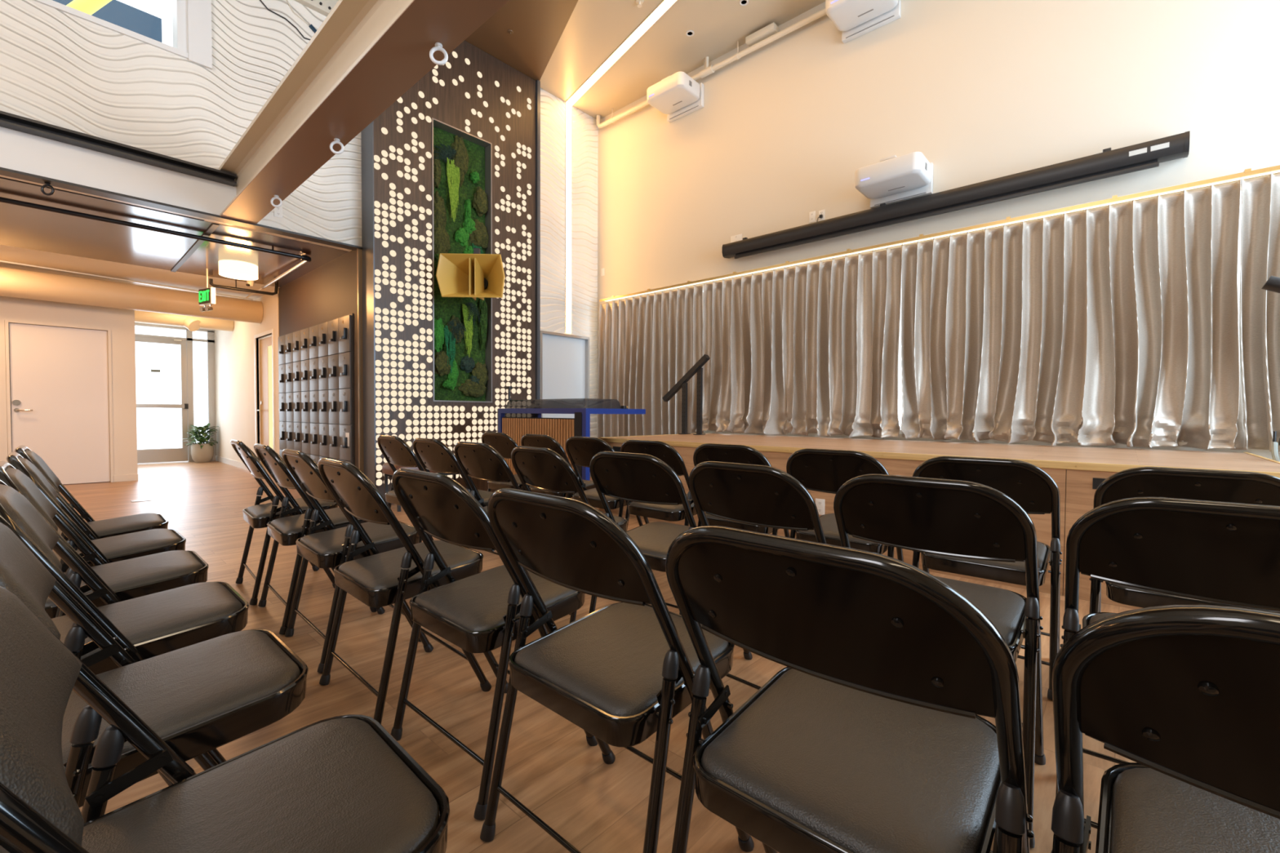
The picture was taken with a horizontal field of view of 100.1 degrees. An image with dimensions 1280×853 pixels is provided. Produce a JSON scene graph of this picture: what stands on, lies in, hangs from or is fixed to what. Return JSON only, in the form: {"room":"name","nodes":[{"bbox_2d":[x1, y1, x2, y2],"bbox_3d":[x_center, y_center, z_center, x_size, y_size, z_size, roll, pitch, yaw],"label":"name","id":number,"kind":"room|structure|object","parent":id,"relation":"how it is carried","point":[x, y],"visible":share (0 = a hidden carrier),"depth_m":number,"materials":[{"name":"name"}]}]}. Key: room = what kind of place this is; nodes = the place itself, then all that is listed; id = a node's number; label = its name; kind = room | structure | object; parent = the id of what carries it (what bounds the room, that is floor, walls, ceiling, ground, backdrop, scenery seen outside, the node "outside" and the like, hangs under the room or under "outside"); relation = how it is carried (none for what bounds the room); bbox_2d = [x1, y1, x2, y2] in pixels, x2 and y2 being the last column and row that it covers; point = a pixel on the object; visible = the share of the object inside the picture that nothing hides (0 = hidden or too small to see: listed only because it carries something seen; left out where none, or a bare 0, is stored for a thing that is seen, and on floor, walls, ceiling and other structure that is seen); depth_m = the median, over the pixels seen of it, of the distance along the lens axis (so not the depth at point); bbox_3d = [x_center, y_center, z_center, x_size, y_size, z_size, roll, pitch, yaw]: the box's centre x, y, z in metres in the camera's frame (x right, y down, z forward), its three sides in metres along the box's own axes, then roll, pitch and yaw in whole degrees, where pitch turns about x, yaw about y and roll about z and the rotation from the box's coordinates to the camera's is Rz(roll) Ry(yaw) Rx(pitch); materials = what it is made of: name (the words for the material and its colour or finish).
{"room":"event hall","nodes":[
{"label":"event hall","id":0,"kind":"room"},
{"bbox_2d":[0,295,137,475],"bbox_3d":[-9.759,-0.617,6.957,3.170,2.760,4.446,2,2,42],"label":"wall","id":1,"kind":"structure","parent":0,"point":[121,322],"depth_m":7.37,"materials":[{"name":"beige paint"}]},
{"bbox_2d":[4,319,113,484],"bbox_3d":[-7.601,-0.281,7.051,0.160,2.108,0.936,2,2,42],"label":"door","id":2,"kind":"structure","parent":1,"relation":"in","point":[59,390],"depth_m":7.06,"materials":[{"name":"white paint"}]},
{"bbox_2d":[113,474,137,482],"bbox_3d":[-7.177,0.720,7.483,0.012,0.090,0.250,2,2,42],"label":"baseboard","id":3,"kind":"structure","parent":1,"relation":"attached to","point":[130,477],"depth_m":7.48,"materials":[{"name":"beige wood"}]},
{"bbox_2d":[134,310,234,331],"bbox_3d":[-7.668,-1.762,8.999,0.324,0.313,1.355,2,2,42],"label":"air duct","id":4,"kind":"object","parent":1,"relation":"attached to","point":[192,323],"visible":0.76,"depth_m":8.95,"materials":[{"name":"beige metal"}]},
{"bbox_2d":[0,177,347,300],"bbox_3d":[-7.670,-2.004,6.120,7.430,0.100,6.050,2,2,42],"label":"ceiling","id":5,"kind":"structure","parent":0,"point":[22,227],"depth_m":5.76,"materials":[{"name":"brown"}]},
{"bbox_2d":[0,196,311,297],"bbox_3d":[-6.608,-1.879,4.951,2.878,0.098,5.538,2,2,42],"label":"pipe","id":6,"kind":"object","parent":5,"relation":"hanging from","point":[305,259],"visible":0.97,"depth_m":5.12,"materials":[{"name":"black"}]},
{"bbox_2d":[198,268,215,311],"bbox_3d":[-5.343,-1.679,6.603,0.280,0.538,0.070,1,2,26],"label":"exit sign","id":7,"kind":"object","parent":5,"relation":"attached to","point":[206,295],"visible":1,"depth_m":6.57,"materials":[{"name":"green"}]},
{"bbox_2d":[218,259,257,280],"bbox_3d":[-4.800,-1.867,6.413,0.380,0.148,0.380,2,2,42],"label":"ceiling lamp","id":8,"kind":"object","parent":5,"relation":"attached to","point":[230,268],"visible":1,"depth_m":6.30,"materials":[{"name":"white plastic"}]},
{"bbox_2d":[218,272,257,279],"bbox_3d":[-4.801,-1.796,6.415,0.372,0.006,0.372,2,2,42],"label":"diffuser","id":9,"kind":"object","parent":8,"relation":"attached to","point":[240,276],"depth_m":6.40,"materials":[{"name":"white plastic"}]},
{"bbox_2d":[208,278,278,295],"bbox_3d":[-5.352,-1.896,7.262,0.756,0.152,0.047,-1,2,-39],"label":"pipe","id":10,"kind":"object","parent":5,"relation":"hanging from","point":[211,281],"visible":1,"depth_m":7.24,"materials":[{"name":"black"}]},
{"bbox_2d":[214,249,358,468],"bbox_3d":[-5.712,-0.629,8.316,7.450,2.760,0.210,2,2,42],"label":"wall","id":11,"kind":"structure","parent":0,"point":[234,350],"depth_m":7.84,"materials":[{"name":"beige paint"}]},
{"bbox_2d":[0,260,253,300],"bbox_3d":[-6.859,-1.975,7.376,0.069,0.017,2.634,1,2,34],"label":"trim","id":12,"kind":"structure","parent":11,"relation":"attached to","point":[1,261],"depth_m":7.07,"materials":[{"name":"white paint"}]},
{"bbox_2d":[0,266,262,323],"bbox_3d":[-7.795,-1.721,6.162,0.348,0.348,5.735,2,2,42],"label":"air duct","id":13,"kind":"object","parent":11,"relation":"attached to","point":[14,282],"visible":1,"depth_m":7.02,"materials":[{"name":"beige metal"}]},
{"bbox_2d":[134,322,216,462],"bbox_3d":[-8.886,-0.689,10.106,0.100,2.750,1.390,2,2,42],"label":"window","id":14,"kind":"structure","parent":11,"relation":"in","point":[210,340],"depth_m":10.34,"materials":[{"name":"silver metal"}]},
{"bbox_2d":[134,336,188,463],"bbox_3d":[-8.976,-0.485,9.942,0.115,2.310,0.910,2,2,42],"label":"door","id":15,"kind":"structure","parent":14,"relation":"attached to","point":[169,455],"depth_m":10.13,"materials":[{"name":"silver metal"}]},
{"bbox_2d":[215,455,248,471],"bbox_3d":[-7.263,0.659,9.595,3.090,0.100,0.012,2,2,42],"label":"baseboard","id":16,"kind":"structure","parent":11,"relation":"attached to","point":[239,464],"depth_m":9.71,"materials":[{"name":"white paint"}]},
{"bbox_2d":[253,328,275,475],"bbox_3d":[-5.721,-0.342,8.218,1.040,2.190,0.116,2,2,42],"label":"door","id":17,"kind":"structure","parent":11,"relation":"in","point":[267,410],"depth_m":8.28,"materials":[{"name":"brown wood"}]},
{"bbox_2d":[0,0,598,476],"bbox_3d":[-3.886,-1.893,4.925,0.250,5.485,9.350,2,2,42],"label":"wall","id":18,"kind":"structure","parent":0,"point":[58,68],"depth_m":4.87,"materials":[{"name":"white paint"}]},
{"bbox_2d":[0,126,236,226],"bbox_3d":[-5.388,-2.011,3.213,0.212,0.308,4.800,2,2,42],"label":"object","id":19,"kind":"structure","parent":18,"relation":"attached to","point":[20,151],"depth_m":4.30,"materials":[{"name":"white paint"}]},
{"bbox_2d":[0,110,236,186],"bbox_3d":[-5.302,-2.197,3.118,0.160,0.080,4.780,2,2,42],"label":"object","id":20,"kind":"structure","parent":18,"relation":"attached to","point":[7,120],"depth_m":4.26,"materials":[{"name":"grey metal"}]},
{"bbox_2d":[33,0,212,69],"bbox_3d":[-4.783,-3.794,3.849,0.280,1.270,2.650,2,2,42],"label":"window","id":21,"kind":"structure","parent":18,"relation":"in","point":[191,19],"depth_m":4.64,"materials":[{"name":"white paint"}]},
{"bbox_2d":[0,177,349,252],"bbox_3d":[-5.149,-1.875,3.708,0.012,0.008,5.850,2,2,42],"label":"trim","id":22,"kind":"structure","parent":18,"relation":"attached to","point":[0,177],"depth_m":4.58,"materials":[{"name":"grey metal"}]},
{"bbox_2d":[0,167,362,250],"bbox_3d":[-4.981,-1.860,3.576,0.135,0.019,5.880,2,2,42],"label":"trim","id":23,"kind":"structure","parent":18,"relation":"attached to","point":[3,171],"depth_m":4.55,"materials":[{"name":"grey metal"}]},
{"bbox_2d":[170,223,219,271],"bbox_3d":[-4.928,-1.927,5.890,2.570,0.014,0.045,2,2,42],"label":"trim","id":24,"kind":"structure","parent":18,"relation":"attached to","point":[213,227],"depth_m":5.74,"materials":[{"name":"grey metal"}]},
{"bbox_2d":[294,0,338,16],"bbox_3d":[-3.215,-4.309,5.340,0.085,0.300,0.400,2,2,42],"label":"junction","id":25,"kind":"object","parent":18,"relation":"attached to","point":[324,7],"visible":0.7,"depth_m":5.35,"materials":[{"name":"beige"}]},
{"bbox_2d":[356,248,364,473],"bbox_3d":[-3.002,-0.539,5.760,0.024,2.745,0.042,2,2,42],"label":"trim","id":26,"kind":"structure","parent":18,"relation":"attached to","point":[359,251],"depth_m":5.75,"materials":[{"name":"brown wood"}]},
{"bbox_2d":[540,330,589,417],"bbox_3d":[-1.133,-0.282,7.917,0.132,2.140,0.926,2,2,42],"label":"door","id":27,"kind":"structure","parent":18,"relation":"in","point":[564,357],"depth_m":7.91,"materials":[{"name":"white"}]},
{"bbox_2d":[465,0,577,80],"bbox_3d":[0.540,-4.483,2.989,8.800,0.155,3.495,2,2,42],"label":"ceiling","id":28,"kind":"structure","parent":0,"point":[537,26],"depth_m":6.13,"materials":[{"name":"brown metal"}]},
{"bbox_2d":[59,460,1135,852],"bbox_3d":[-3.260,0.863,4.551,16.300,0.001,9.550,2,2,42],"label":"floor","id":29,"kind":"structure","parent":0,"point":[551,768],"depth_m":1.77,"materials":[{"name":"wood"}]},
{"bbox_2d":[0,834,26,852],"bbox_3d":[-0.130,0.574,0.308,0.505,0.847,0.473,2,2,42],"label":"folding chair","id":30,"kind":"object","parent":29,"relation":"on","point":[6,846],"visible":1,"depth_m":0.34,"materials":[{"name":"grey plastic"}]},
{"bbox_2d":[14,445,168,538],"bbox_3d":[-2.491,0.505,2.461,0.505,0.847,0.473,2,2,43],"label":"folding chair","id":31,"kind":"object","parent":29,"relation":"on","point":[105,528],"visible":0.41,"depth_m":2.44,"materials":[{"name":"black leather"}]},
{"bbox_2d":[24,449,60,492],"bbox_3d":[-2.601,0.197,2.333,0.424,0.187,0.104,2,2,43],"label":"backrest","id":32,"kind":"object","parent":31,"relation":"on","point":[30,455],"depth_m":2.26,"materials":[{"name":"black metal"}]},
{"bbox_2d":[6,452,186,567],"bbox_3d":[-2.113,0.516,2.109,0.505,0.847,0.473,2,2,42],"label":"folding chair","id":33,"kind":"object","parent":29,"relation":"on","point":[148,542],"visible":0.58,"depth_m":2.07,"materials":[{"name":"grey plastic"}]},
{"bbox_2d":[17,457,61,507],"bbox_3d":[-2.220,0.208,1.978,0.424,0.187,0.104,2,2,42],"label":"backrest","id":34,"kind":"object","parent":33,"relation":"on","point":[25,466],"depth_m":1.87,"materials":[{"name":"black metal"}]},
{"bbox_2d":[0,461,208,618],"bbox_3d":[-1.730,0.528,1.749,0.505,0.847,0.473,2,2,42],"label":"folding chair","id":35,"kind":"object","parent":29,"relation":"on","point":[136,577],"visible":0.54,"depth_m":1.72,"materials":[{"name":"black leather"}]},
{"bbox_2d":[4,466,57,531],"bbox_3d":[-1.839,0.220,1.620,0.424,0.187,0.104,2,2,42],"label":"backrest","id":36,"kind":"object","parent":35,"relation":"on","point":[15,478],"depth_m":1.55,"materials":[{"name":"black metal"}]},
{"bbox_2d":[0,480,248,764],"bbox_3d":[-1.327,0.539,1.384,0.505,0.847,0.473,2,2,42],"label":"folding chair","id":37,"kind":"object","parent":29,"relation":"on","point":[154,624],"visible":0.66,"depth_m":1.34,"materials":[{"name":"black leather"}]},
{"bbox_2d":[0,484,62,569],"bbox_3d":[-1.435,0.231,1.255,0.424,0.187,0.104,2,2,42],"label":"backrest","id":38,"kind":"object","parent":37,"relation":"on","point":[15,510],"depth_m":1.18,"materials":[{"name":"black leather"}]},
{"bbox_2d":[0,522,308,807],"bbox_3d":[-0.944,0.551,1.026,0.505,0.847,0.473,2,2,42],"label":"folding chair","id":39,"kind":"object","parent":29,"relation":"on","point":[199,699],"visible":0.56,"depth_m":1.00,"materials":[{"name":"black leather"}]},
{"bbox_2d":[0,522,60,640],"bbox_3d":[-1.051,0.243,0.896,0.424,0.187,0.104,2,2,42],"label":"backrest","id":40,"kind":"object","parent":39,"relation":"on","point":[22,574],"depth_m":0.90,"materials":[{"name":"black leather"}]},
{"bbox_2d":[178,422,218,462],"bbox_3d":[-8.377,0.303,10.194,0.512,0.768,0.594,2,2,42],"label":"potted plant","id":41,"kind":"object","parent":29,"relation":"on","point":[201,451],"visible":1,"depth_m":10.16,"materials":[{"name":"green plant"}]},
{"bbox_2d":[0,586,449,852],"bbox_3d":[-0.525,0.563,0.665,0.505,0.847,0.473,2,2,44],"label":"folding chair","id":42,"kind":"object","parent":29,"relation":"on","point":[344,784],"visible":1,"depth_m":0.69,"materials":[{"name":"black leather"}]},
{"bbox_2d":[0,586,84,846],"bbox_3d":[-0.636,0.255,0.538,0.424,0.187,0.104,2,2,44],"label":"backrest","id":43,"kind":"object","parent":42,"relation":"on","point":[39,674],"depth_m":0.51,"materials":[{"name":"black leather"}]},
{"bbox_2d":[230,439,337,605],"bbox_3d":[-2.010,0.492,3.046,0.473,0.847,0.505,-1,2,-44],"label":"folding chair","id":44,"kind":"object","parent":29,"relation":"on","point":[257,516],"visible":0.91,"depth_m":2.86,"materials":[{"name":"black metal"}]},
{"bbox_2d":[253,443,376,634],"bbox_3d":[-1.622,0.504,2.688,0.473,0.847,0.505,-1,2,-45],"label":"folding chair","id":45,"kind":"object","parent":29,"relation":"on","point":[285,531],"visible":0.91,"depth_m":2.52,"materials":[{"name":"grey plastic"}]},
{"bbox_2d":[278,313,354,465],"bbox_3d":[-4.158,-0.229,6.737,2.730,2.060,0.077,2,2,42],"label":"locker","id":46,"kind":"object","parent":29,"relation":"on","point":[316,380],"visible":0.75,"depth_m":6.51,"materials":[{"name":"grey metal"}]},
{"bbox_2d":[281,448,421,672],"bbox_3d":[-1.251,0.515,2.341,0.505,0.847,0.473,2,2,44],"label":"folding chair","id":47,"kind":"object","parent":29,"relation":"on","point":[327,548],"visible":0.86,"depth_m":2.23,"materials":[{"name":"black leather"}]},
{"bbox_2d":[317,457,491,724],"bbox_3d":[-0.849,0.528,1.928,0.505,0.847,0.473,2,2,43],"label":"folding chair","id":48,"kind":"object","parent":29,"relation":"on","point":[378,580],"visible":0.95,"depth_m":1.80,"materials":[{"name":"grey plastic"}]},
{"bbox_2d":[377,435,433,540],"bbox_3d":[-1.501,0.479,3.687,0.505,0.847,0.473,2,2,42],"label":"folding chair","id":49,"kind":"object","parent":29,"relation":"on","point":[395,451],"visible":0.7,"depth_m":3.53,"materials":[{"name":"grey plastic"}]},
{"bbox_2d":[382,462,467,511],"bbox_3d":[-2.260,0.603,5.724,0.380,0.472,0.840,2,2,42],"label":"folding chair","id":50,"kind":"object","parent":29,"relation":"on","point":[387,470],"visible":0.27,"depth_m":5.48,"materials":[{"name":"black metal"}]},
{"bbox_2d":[382,462,436,475],"bbox_3d":[-2.259,0.425,5.719,0.380,0.117,0.840,2,2,42],"label":"cushion","id":51,"kind":"object","parent":50,"relation":"on","point":[386,469],"depth_m":5.42,"materials":[{"name":"brown leather"}]},
{"bbox_2d":[360,40,540,504],"bbox_3d":[-2.146,-1.842,6.408,0.325,5.325,2.108,2,2,42],"label":"wall panel","id":52,"kind":"object","parent":29,"relation":"on","point":[476,93],"visible":0.7,"depth_m":5.99,"materials":[{"name":"brown wood"}]},
{"bbox_2d":[431,117,492,402],"bbox_3d":[-2.146,-1.868,6.357,0.212,3.156,0.769,2,2,42],"label":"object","id":53,"kind":"structure","parent":52,"relation":"attached to","point":[462,161],"depth_m":6.34,"materials":[{"name":"green plant"}]},
{"bbox_2d":[435,248,505,300],"bbox_3d":[-1.855,-1.691,5.996,0.716,0.542,0.717,2,2,42],"label":"speaker","id":54,"kind":"object","parent":53,"relation":"attached to","point":[476,274],"visible":1,"depth_m":5.96},
{"bbox_2d":[413,437,498,555],"bbox_3d":[-1.109,0.490,3.330,0.505,0.847,0.473,2,2,42],"label":"folding chair","id":55,"kind":"object","parent":29,"relation":"on","point":[433,455],"visible":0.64,"depth_m":3.16,"materials":[{"name":"grey plastic"}]},
{"bbox_2d":[453,441,520,512],"bbox_3d":[-0.729,0.502,2.970,0.505,0.847,0.473,2,2,42],"label":"folding chair","id":56,"kind":"object","parent":29,"relation":"on","point":[477,460],"visible":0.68,"depth_m":2.80,"materials":[{"name":"grey plastic"}]},
{"bbox_2d":[390,468,597,820],"bbox_3d":[-0.439,0.539,1.611,0.505,0.847,0.473,2,2,42],"label":"folding chair","id":57,"kind":"object","parent":29,"relation":"on","point":[479,612],"visible":0.91,"depth_m":1.47,"materials":[{"name":"grey plastic"}]},
{"bbox_2d":[481,431,524,491],"bbox_3d":[-0.988,0.464,4.352,0.505,0.847,0.473,2,2,42],"label":"folding chair","id":58,"kind":"object","parent":29,"relation":"on","point":[502,442],"visible":0.46,"depth_m":4.19,"materials":[{"name":"grey plastic"}]},
{"bbox_2d":[520,434,595,498],"bbox_3d":[-0.593,0.476,4.006,0.505,0.847,0.473,2,2,42],"label":"folding chair","id":59,"kind":"object","parent":29,"relation":"on","point":[543,441],"visible":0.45,"depth_m":3.81,"materials":[{"name":"grey plastic"}]},
{"bbox_2d":[511,445,627,623],"bbox_3d":[-0.335,0.513,2.615,0.505,0.847,0.473,2,2,45],"label":"folding chair","id":60,"kind":"object","parent":29,"relation":"on","point":[540,468],"visible":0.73,"depth_m":2.45,"materials":[{"name":"grey plastic"}]},
{"bbox_2d":[497,398,645,498],"bbox_3d":[-0.734,0.290,5.535,1.396,1.125,0.804,2,2,42],"label":"desk","id":61,"kind":"object","parent":29,"relation":"on","point":[519,418],"visible":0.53,"depth_m":5.10,"materials":[{"name":"blue"}]},
{"bbox_2d":[565,436,643,526],"bbox_3d":[-0.212,0.487,3.652,0.505,0.847,0.473,2,2,42],"label":"folding chair","id":62,"kind":"object","parent":29,"relation":"on","point":[580,451],"visible":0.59,"depth_m":3.52,"materials":[{"name":"grey plastic"}]},
{"bbox_2d":[480,488,754,852],"bbox_3d":[-0.052,0.551,1.230,0.505,0.847,0.473,2,2,42],"label":"folding chair","id":63,"kind":"object","parent":29,"relation":"on","point":[620,673],"visible":0.98,"depth_m":1.10,"materials":[{"name":"grey plastic"}]},
{"bbox_2d":[588,451,697,614],"bbox_3d":[0.078,0.523,2.318,0.505,0.847,0.473,2,2,39],"label":"folding chair","id":64,"kind":"object","parent":29,"relation":"on","point":[646,478],"visible":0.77,"depth_m":2.17,"materials":[{"name":"grey plastic"}]},
{"bbox_2d":[620,439,698,528],"bbox_3d":[0.173,0.499,3.290,0.505,0.847,0.473,2,2,42],"label":"folding chair","id":65,"kind":"object","parent":29,"relation":"on","point":[662,451],"visible":0.43,"depth_m":3.09,"materials":[{"name":"black metal"}]},
{"bbox_2d":[693,443,790,537],"bbox_3d":[0.586,0.510,2.938,0.505,0.847,0.473,2,2,42],"label":"folding chair","id":66,"kind":"object","parent":29,"relation":"on","point":[731,453],"visible":0.29,"depth_m":2.77,"materials":[{"name":"black metal"}]},
{"bbox_2d":[688,461,826,689],"bbox_3d":[0.465,0.537,1.878,0.505,0.847,0.473,2,2,45],"label":"folding chair","id":67,"kind":"object","parent":29,"relation":"on","point":[756,495],"visible":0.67,"depth_m":1.71,"materials":[{"name":"black metal"}]},
{"bbox_2d":[786,448,903,561],"bbox_3d":[0.997,0.522,2.568,0.505,0.847,0.473,2,2,42],"label":"folding chair","id":68,"kind":"object","parent":29,"relation":"on","point":[821,470],"visible":0.52,"depth_m":2.43,"materials":[{"name":"black metal"}]},
{"bbox_2d":[665,525,1034,852],"bbox_3d":[0.336,0.562,0.866,0.505,0.847,0.473,2,2,42],"label":"folding chair","id":69,"kind":"object","parent":29,"relation":"on","point":[872,736],"visible":1,"depth_m":0.75,"materials":[{"name":"black metal"}]},
{"bbox_2d":[597,432,1279,608],"bbox_3d":[1.935,0.519,4.625,4.608,0.745,1.961,2,2,42],"label":"stage","id":70,"kind":"object","parent":29,"relation":"on","point":[1086,467],"visible":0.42,"depth_m":3.50,"materials":[{"name":"brown wood"}]},
{"bbox_2d":[662,354,710,435],"bbox_3d":[0.551,-0.375,6.438,0.665,0.932,0.200,2,2,42],"label":"handrail","id":71,"kind":"object","parent":70,"relation":"on","point":[697,367],"visible":1,"depth_m":6.33,"materials":[{"name":"black metal"}]},
{"bbox_2d":[1261,275,1279,293],"bbox_3d":[3.383,0.105,2.471,0.721,1.700,0.400,2,2,42],"label":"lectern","id":72,"kind":"object","parent":70,"relation":"on","point":[1273,283],"visible":1,"depth_m":2.65,"materials":[{"name":"black metal"}]},
{"bbox_2d":[1271,431,1279,462],"bbox_3d":[4.085,0.196,3.015,0.615,1.500,0.702,2,2,42],"label":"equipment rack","id":73,"kind":"object","parent":70,"relation":"on","point":[1274,452],"visible":0.93,"depth_m":3.44,"materials":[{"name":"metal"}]},
{"bbox_2d":[833,474,1045,848],"bbox_3d":[0.852,0.548,1.537,0.505,0.847,0.473,2,2,42],"label":"folding chair","id":74,"kind":"object","parent":29,"relation":"on","point":[957,518],"visible":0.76,"depth_m":1.36,"materials":[{"name":"black metal"}]},
{"bbox_2d":[911,456,1062,699],"bbox_3d":[1.397,0.535,2.169,0.505,0.847,0.473,2,2,41],"label":"folding chair","id":75,"kind":"object","parent":29,"relation":"on","point":[1029,486],"visible":0.56,"depth_m":1.96,"materials":[{"name":"black metal"}]},
{"bbox_2d":[1050,497,1279,852],"bbox_3d":[1.228,0.560,1.169,0.505,0.847,0.473,2,2,39],"label":"folding chair","id":76,"kind":"object","parent":29,"relation":"on","point":[1224,553],"visible":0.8,"depth_m":1.06,"materials":[{"name":"black metal"}]},
{"bbox_2d":[1051,604,1279,852],"bbox_3d":[0.731,0.573,0.547,0.505,0.847,0.473,2,2,43],"label":"folding chair","id":77,"kind":"object","parent":29,"relation":"on","point":[1189,695],"visible":1,"depth_m":0.52,"materials":[{"name":"black metal"}]},
{"bbox_2d":[1088,466,1279,613],"bbox_3d":[1.817,0.547,1.783,0.505,0.847,0.473,2,2,41],"label":"folding chair","id":78,"kind":"object","parent":29,"relation":"on","point":[1209,485],"visible":0.41,"depth_m":1.66,"materials":[{"name":"black metal"}]},
{"bbox_2d":[539,0,825,119],"bbox_3d":[-0.521,-4.590,1.960,9.000,0.100,9.550,2,2,42],"label":"ceiling","id":79,"kind":"structure","parent":0,"point":[594,29],"depth_m":6.46,"materials":[{"name":"beige paint"}]},
{"bbox_2d":[564,0,677,333],"bbox_3d":[1.370,-2.933,4.348,0.125,3.315,8.529,-1,2,-35],"label":"light strip","id":80,"kind":"object","parent":79,"relation":"attached to","point":[664,5],"visible":1,"depth_m":7.79,"materials":[{"name":"beige paint"}]},
{"bbox_2d":[565,102,571,333],"bbox_3d":[-1.045,-3.038,7.840,0.006,3.315,0.104,2,2,42],"label":"diffuser","id":81,"kind":"object","parent":80,"relation":"attached to","point":[568,105],"depth_m":7.84,"materials":[{"name":"white plastic"}]},
{"bbox_2d":[566,0,676,105],"bbox_3d":[1.379,-4.586,4.306,0.107,0.007,8.525,-1,2,-35],"label":"diffuser","id":82,"kind":"object","parent":80,"relation":"attached to","point":[664,5],"depth_m":6.60,"materials":[{"name":"white plastic"}]},
{"bbox_2d":[596,8,826,128],"bbox_3d":[2.438,-4.502,5.334,8.330,0.217,0.082,2,2,42],"label":"pipe","id":83,"kind":"object","parent":79,"relation":"hanging from","point":[707,70],"visible":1,"depth_m":6.49,"materials":[{"name":"beige metal"}]},
{"bbox_2d":[597,0,1279,533],"bbox_3d":[2.666,-1.868,5.425,8.800,5.485,0.180,2,2,42],"label":"wall","id":84,"kind":"structure","parent":0,"point":[985,90],"depth_m":5.14,"materials":[{"name":"beige paint"}]},
{"bbox_2d":[646,71,704,122],"bbox_3d":[0.449,-4.268,6.921,0.602,0.290,0.503,2,2,42],"label":"projector","id":85,"kind":"object","parent":84,"relation":"attached to","point":[677,95],"visible":1,"depth_m":6.84,"materials":[{"name":"white plastic"}]},
{"bbox_2d":[745,22,779,46],"bbox_3d":[1.429,-4.561,6.259,0.370,0.070,0.140,2,2,42],"label":"junction box","id":86,"kind":"object","parent":84,"relation":"attached to","point":[772,28],"visible":0.76,"depth_m":6.21,"materials":[{"name":"beige"}]},
{"bbox_2d":[825,0,901,43],"bbox_3d":[2.214,-4.207,5.325,0.602,0.290,0.503,2,2,42],"label":"projector","id":87,"kind":"object","parent":84,"relation":"attached to","point":[855,19],"visible":1,"depth_m":5.36,"materials":[{"name":"white plastic"}]},
{"bbox_2d":[854,151,933,208],"bbox_3d":[2.441,-2.380,5.158,0.602,0.290,0.503,2,2,42],"label":"projector","id":88,"kind":"object","parent":84,"relation":"attached to","point":[895,179],"visible":0.98,"depth_m":5.06,"materials":[{"name":"white plastic"}]},
{"bbox_2d":[599,164,1279,441],"bbox_3d":[2.212,-0.891,5.700,7.400,1.912,0.252,2,2,42],"label":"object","id":89,"kind":"structure","parent":84,"relation":"in","point":[1241,184],"depth_m":4.69,"materials":[{"name":"white paint"}]},
{"bbox_2d":[596,284,704,437],"bbox_3d":[0.116,-0.533,7.435,1.915,2.626,0.182,2,2,42],"label":"curtain","id":90,"kind":"object","parent":89,"relation":"hanging from","point":[648,343],"visible":0.7,"depth_m":7.42,"materials":[{"name":"beige fabric"}]},
{"bbox_2d":[695,245,902,438],"bbox_3d":[1.647,-0.851,5.983,2.386,1.904,0.376,2,2,43],"label":"curtain","id":91,"kind":"object","parent":89,"relation":"hanging from","point":[803,350],"visible":1,"depth_m":5.86,"materials":[{"name":"beige fabric"}]},
{"bbox_2d":[900,177,1240,449],"bbox_3d":[3.365,-0.803,4.481,2.216,1.909,0.349,2,2,42],"label":"curtain","id":92,"kind":"object","parent":89,"relation":"hanging from","point":[1110,325],"visible":1,"depth_m":4.29,"materials":[{"name":"beige fabric"}]},
{"bbox_2d":[1230,171,1279,451],"bbox_3d":[4.530,-0.774,3.441,0.958,1.902,0.226,2,2,44],"label":"curtain","id":93,"kind":"object","parent":89,"relation":"hanging from","point":[1259,415],"visible":0.98,"depth_m":3.70,"materials":[{"name":"beige fabric"}]},
{"bbox_2d":[721,130,1190,258],"bbox_3d":[2.547,-2.109,5.286,4.010,0.228,0.166,2,2,42],"label":"projection screen","id":94,"kind":"object","parent":84,"relation":"attached to","point":[1108,163],"visible":1,"depth_m":4.75,"materials":[{"name":"black metal"}]},
{"label":"outside","id":95,"kind":"structure","parent":0,"visible":0},
{"bbox_2d":[66,0,111,15],"bbox_3d":[-7.875,-5.817,7.508,0.200,2.460,1.717,2,2,42],"label":"pole","id":96,"kind":"object","parent":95,"point":[88,6],"visible":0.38,"depth_m":7.53,"materials":[{"name":"yellow"}]},
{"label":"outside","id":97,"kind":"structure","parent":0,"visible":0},
{"bbox_2d":[8,0,162,447],"bbox_3d":[-13.606,-3.417,7.212,3.000,8.300,10.550,2,2,42],"label":"building","id":98,"kind":"structure","parent":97,"point":[116,12],"depth_m":9.69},
{"bbox_3d":[2.850,-1.700,-1.042,0.150,5.485,9.530,2,2,42],"label":"wall","id":99,"kind":"structure","parent":0,"visible":0},
{"bbox_2d":[218,0,509,224],"bbox_3d":[-0.449,-2.011,1.988,8.820,0.437,0.268,2,2,42],"label":"steel beam","id":100,"kind":"structure","parent":99,"relation":"attached to","point":[365,55],"depth_m":3.11,"materials":[{"name":"beige paint"}]},
{"bbox_2d":[429,42,448,65],"bbox_3d":[-0.954,-1.763,2.542,0.082,0.094,0.036,0,1,3],"label":"bolt","id":101,"kind":"object","parent":100,"relation":"attached to","point":[438,46],"visible":1,"depth_m":2.54,"materials":[{"name":"white paint"}]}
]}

